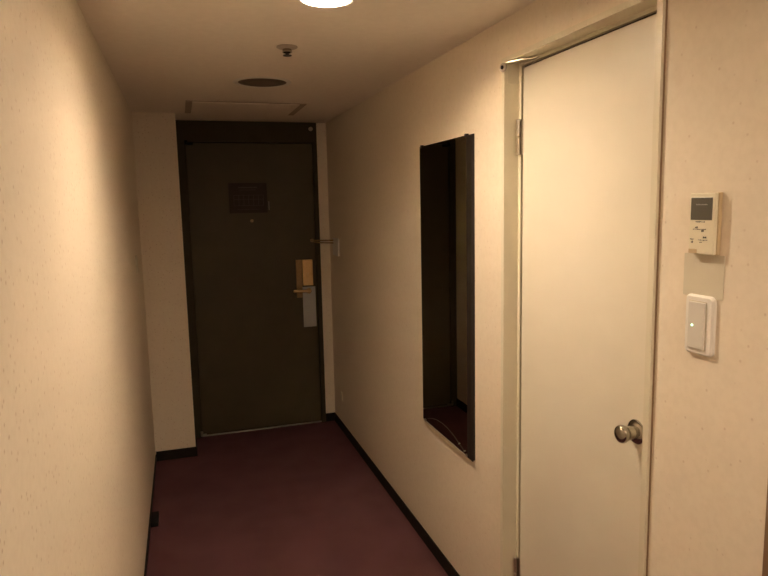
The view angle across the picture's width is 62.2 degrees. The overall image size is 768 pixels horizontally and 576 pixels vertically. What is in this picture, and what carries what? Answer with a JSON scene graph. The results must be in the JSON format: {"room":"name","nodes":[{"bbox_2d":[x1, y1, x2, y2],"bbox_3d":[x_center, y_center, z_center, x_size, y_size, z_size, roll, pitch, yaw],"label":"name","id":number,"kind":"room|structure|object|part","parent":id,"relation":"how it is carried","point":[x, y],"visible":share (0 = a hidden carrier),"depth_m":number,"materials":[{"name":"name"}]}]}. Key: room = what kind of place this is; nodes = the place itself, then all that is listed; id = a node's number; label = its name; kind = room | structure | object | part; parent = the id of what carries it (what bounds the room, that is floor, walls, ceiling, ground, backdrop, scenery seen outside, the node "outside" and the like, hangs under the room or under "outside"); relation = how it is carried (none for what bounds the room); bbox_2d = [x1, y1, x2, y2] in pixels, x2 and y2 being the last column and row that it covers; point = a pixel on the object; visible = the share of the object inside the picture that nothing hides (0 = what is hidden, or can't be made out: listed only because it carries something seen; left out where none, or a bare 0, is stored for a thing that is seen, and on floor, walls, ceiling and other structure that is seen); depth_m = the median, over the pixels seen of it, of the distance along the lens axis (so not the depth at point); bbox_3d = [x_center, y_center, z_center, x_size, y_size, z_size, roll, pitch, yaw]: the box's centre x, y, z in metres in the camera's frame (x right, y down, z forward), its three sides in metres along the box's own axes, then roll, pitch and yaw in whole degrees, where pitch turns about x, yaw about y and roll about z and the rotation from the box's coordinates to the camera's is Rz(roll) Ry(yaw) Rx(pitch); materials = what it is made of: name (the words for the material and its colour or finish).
{"room":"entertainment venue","nodes":[
{"label":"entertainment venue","id":0,"kind":"room"},
{"bbox_2d":[0,0,155,575],"bbox_3d":[-0.549,0.448,0.831,0.100,2.300,6.999,-4,8,-17],"label":"wall","id":1,"kind":"structure","parent":0,"point":[77,441],"depth_m":1.44,"materials":[{"name":"beige paint"}]},
{"bbox_2d":[144,455,156,575],"bbox_3d":[-0.475,1.560,0.990,0.004,0.050,6.992,-4,8,-17],"label":"baseboard","id":2,"kind":"structure","parent":1,"relation":"attached to","point":[152,496],"depth_m":3.39,"materials":[{"name":"plastic"}]},
{"bbox_2d":[131,112,195,452],"bbox_3d":[-1.560,-0.001,4.397,0.362,2.300,0.464,-4,8,-17],"label":"wall pillar","id":3,"kind":"structure","parent":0,"point":[154,133],"depth_m":4.18,"materials":[{"name":"beige paint"}]},
{"bbox_2d":[156,430,196,460],"bbox_3d":[-1.464,1.111,4.499,0.265,0.066,0.351,-4,8,-17],"label":"baseboard","id":4,"kind":"structure","parent":3,"relation":"attached to","point":[191,451],"depth_m":4.33,"materials":[{"name":"plastic"}]},
{"bbox_2d":[185,149,202,430],"bbox_3d":[-0.982,-0.067,4.809,0.992,2.300,0.020,-4,8,-17],"label":"door frame","id":5,"kind":"structure","parent":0,"point":[185,149],"depth_m":4.67,"materials":[{"name":"paint"}]},
{"bbox_2d":[175,120,325,437],"bbox_3d":[-0.964,-0.060,4.753,0.991,2.299,0.098,-4,8,-17],"label":"trim","id":6,"kind":"structure","parent":5,"relation":"attached to","point":[195,131],"depth_m":4.60,"materials":[{"name":"paint"}]},
{"bbox_2d":[184,140,320,436],"bbox_3d":[-0.948,0.007,4.723,0.916,2.150,0.112,-4,8,-17],"label":"door","id":7,"kind":"structure","parent":5,"relation":"in","point":[258,361],"depth_m":4.73,"materials":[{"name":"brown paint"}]},
{"bbox_2d":[228,183,267,212],"bbox_3d":[-0.990,-0.656,4.635,0.273,0.216,0.006,-4,8,-17],"label":"sign","id":8,"kind":"object","parent":7,"relation":"attached to","point":[243,197],"visible":1,"depth_m":4.63,"materials":[{"name":"brown plastic"}]},
{"bbox_3d":[-0.641,-0.070,4.819,0.046,0.288,0.008,-4,8,-17],"label":"plate","id":9,"kind":"part","parent":7,"relation":"part of","materials":[{"name":"gold metal"}]},
{"bbox_3d":[-0.618,0.024,4.788,0.128,0.025,0.029,-4,8,-17],"label":"lever handle","id":10,"kind":"part","parent":7,"relation":"part of","materials":[{"name":"gold metal"}]},
{"bbox_2d":[302,286,316,326],"bbox_3d":[-0.565,0.142,4.837,0.098,0.308,0.003,-4,8,-17],"label":"hanger","id":11,"kind":"object","parent":7,"relation":"hanging from","point":[309,300],"visible":1,"depth_m":4.84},
{"bbox_2d":[204,421,321,436],"bbox_3d":[-0.930,1.076,4.904,0.906,0.006,0.062,-4,8,-17],"label":"threshold","id":12,"kind":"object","parent":5,"relation":"attached to","point":[313,421],"depth_m":4.88,"materials":[{"name":"metal"}]},
{"bbox_2d":[146,421,447,575],"bbox_3d":[1.108,1.484,1.696,3.652,0.050,7.583,-4,8,-17],"label":"floor","id":13,"kind":"structure","parent":0,"point":[296,500],"depth_m":3.53,"materials":[{"name":"red carpet"}]},
{"bbox_2d":[151,511,158,526],"bbox_3d":[-1.250,1.262,3.472,0.039,0.026,0.134,-4,8,-17],"label":"door stop","id":14,"kind":"object","parent":13,"relation":"on","point":[154,515],"visible":1,"depth_m":3.44,"materials":[{"name":"black rubber"}]},
{"bbox_2d":[76,0,535,122],"bbox_3d":[1.058,-0.870,1.386,3.652,0.100,7.583,-4,8,-17],"label":"ceiling","id":15,"kind":"structure","parent":0,"point":[161,55],"depth_m":2.42,"materials":[{"name":"paint"}]},
{"bbox_2d":[185,100,305,115],"bbox_3d":[-0.871,-1.114,3.953,0.698,0.006,0.483,-4,8,-17],"label":"ceiling access panel","id":16,"kind":"object","parent":15,"relation":"attached to","point":[198,107],"visible":1,"depth_m":3.91,"materials":[{"name":"paint"}]},
{"bbox_2d":[233,76,290,87],"bbox_3d":[-0.600,-1.012,3.138,0.284,0.007,0.284,-4,8,-17],"label":"ceiling speaker","id":17,"kind":"object","parent":15,"relation":"attached to","point":[255,81],"visible":1,"depth_m":3.11,"materials":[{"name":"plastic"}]},
{"bbox_2d":[238,78,285,86],"bbox_3d":[-0.600,-1.011,3.138,0.238,0.006,0.238,-4,8,-17],"label":"grille","id":18,"kind":"object","parent":17,"relation":"attached to","point":[246,82],"depth_m":3.12,"materials":[{"name":"brown metal"}]},
{"bbox_2d":[276,44,297,56],"bbox_3d":[-0.373,-0.913,2.453,0.082,0.034,0.082,-4,8,-17],"label":"sprinkler","id":19,"kind":"object","parent":15,"relation":"attached to","point":[287,49],"visible":1,"depth_m":2.44,"materials":[{"name":"paint"}]},
{"bbox_2d":[298,0,354,7],"bbox_3d":[-0.172,-0.902,1.881,0.174,0.095,0.174,-4,8,-17],"label":"recessed light","id":20,"kind":"object","parent":15,"relation":"in","point":[313,3],"visible":1,"depth_m":1.95,"materials":[{"name":"white plastic"}]},
{"bbox_2d":[316,123,334,412],"bbox_3d":[-0.414,-0.098,4.946,0.177,2.300,0.100,-4,8,-17],"label":"wall","id":21,"kind":"structure","parent":0,"point":[320,127],"depth_m":4.87,"materials":[{"name":"beige paint"}]},
{"bbox_2d":[326,412,334,421],"bbox_3d":[-0.424,1.019,5.026,0.068,0.066,0.007,-4,8,-17],"label":"baseboard","id":22,"kind":"structure","parent":21,"relation":"attached to","point":[329,416],"depth_m":5.02,"materials":[{"name":"plastic"}]},
{"bbox_2d":[326,0,767,575],"bbox_3d":[0.220,0.132,3.101,0.100,2.300,3.867,-4,8,-17],"label":"wall","id":23,"kind":"structure","parent":0,"point":[709,466],"depth_m":2.06,"materials":[{"name":"beige paint"}]},
{"bbox_2d":[310,238,339,255],"bbox_3d":[-0.419,-0.308,4.717,0.343,0.127,0.089,6,10,44],"label":"guard","id":24,"kind":"object","parent":23,"relation":"attached to","point":[335,241],"visible":1,"depth_m":4.67,"materials":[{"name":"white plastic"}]},
{"bbox_3d":[-0.352,-0.301,4.652,0.010,0.127,0.170,-4,8,-17],"label":"wall plate","id":25,"kind":"part","parent":24,"relation":"part of","materials":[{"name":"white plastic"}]},
{"bbox_2d":[334,412,459,575],"bbox_3d":[0.030,1.179,3.736,0.007,0.066,2.758,-4,8,-17],"label":"baseboard","id":26,"kind":"structure","parent":23,"relation":"attached to","point":[446,565],"depth_m":3.50,"materials":[{"name":"plastic"}]},
{"bbox_2d":[420,134,474,461],"bbox_3d":[0.264,0.027,2.745,0.016,1.306,0.550,-4,8,-17],"label":"wall mirror","id":27,"kind":"object","parent":23,"relation":"attached to","point":[447,167],"visible":1,"depth_m":2.69,"materials":[{"name":"brown mirror"}]},
{"bbox_2d":[500,63,506,71],"bbox_3d":[0.399,-0.742,2.140,0.010,0.031,0.031,-6,9,-31],"label":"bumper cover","id":28,"kind":"object","parent":23,"relation":"attached to","point":[503,66],"visible":1,"depth_m":2.13,"materials":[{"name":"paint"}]},
{"bbox_2d":[507,56,538,63],"bbox_3d":[0.464,-0.745,2.075,0.117,0.008,0.049,5,10,40],"label":"plate","id":29,"kind":"object","parent":23,"relation":"attached to","point":[519,61],"visible":1,"depth_m":2.07,"materials":[{"name":"metal"}]},
{"bbox_2d":[500,0,665,575],"bbox_3d":[0.589,0.342,1.950,0.110,2.169,0.760,-4,8,-17],"label":"trim","id":30,"kind":"structure","parent":23,"relation":"attached to","point":[629,11],"depth_m":2.17,"materials":[{"name":"beige paint"}]},
{"bbox_2d":[514,14,656,575],"bbox_3d":[0.579,0.356,1.948,0.095,2.126,0.718,-4,8,-17],"label":"door","id":31,"kind":"structure","parent":23,"relation":"in","point":[584,132],"depth_m":1.88,"materials":[{"name":"beige laminate"}]},
{"bbox_3d":[0.641,0.385,1.683,0.051,0.049,0.049,-4,8,-17],"label":"knob","id":32,"kind":"part","parent":31,"relation":"part of","materials":[{"name":"silver metal"}]},
{"bbox_2d":[525,12,656,66],"bbox_3d":[0.624,0.355,1.954,0.043,2.141,0.705,-4,8,-17],"label":"trim","id":33,"kind":"structure","parent":23,"relation":"attached to","point":[655,12],"depth_m":1.77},
{"bbox_2d":[646,0,667,575],"bbox_3d":[0.662,0.390,1.575,0.004,2.169,0.003,-4,8,-17],"label":"trim","id":34,"kind":"structure","parent":23,"relation":"attached to","point":[666,0],"depth_m":1.52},
{"bbox_2d":[685,294,716,356],"bbox_3d":[0.691,0.081,1.397,0.016,0.132,0.080,-4,8,-17],"label":"light switch","id":35,"kind":"object","parent":23,"relation":"attached to","point":[701,310],"visible":1,"depth_m":1.38,"materials":[{"name":"white plastic"}]},
{"bbox_2d":[683,253,724,300],"bbox_3d":[0.695,-0.026,1.385,0.002,0.094,0.111,-4,8,-17],"label":"blank wall plate","id":36,"kind":"object","parent":23,"relation":"attached to","point":[703,274],"visible":1,"depth_m":1.38,"materials":[{"name":"beige plastic"}]},
{"bbox_2d":[688,192,722,254],"bbox_3d":[0.687,-0.138,1.361,0.019,0.132,0.072,-4,8,-17],"label":"thermostat","id":37,"kind":"object","parent":23,"relation":"attached to","point":[705,208],"visible":1,"depth_m":1.35,"materials":[{"name":"plastic"}]},
{"bbox_2d":[762,484,767,575],"bbox_3d":[0.814,0.363,1.260,0.106,2.299,0.030,-4,8,-17],"label":"trim","id":38,"kind":"structure","parent":23,"relation":"attached to","point":[765,551],"depth_m":1.27,"materials":[{"name":"brown wood"}]}
]}

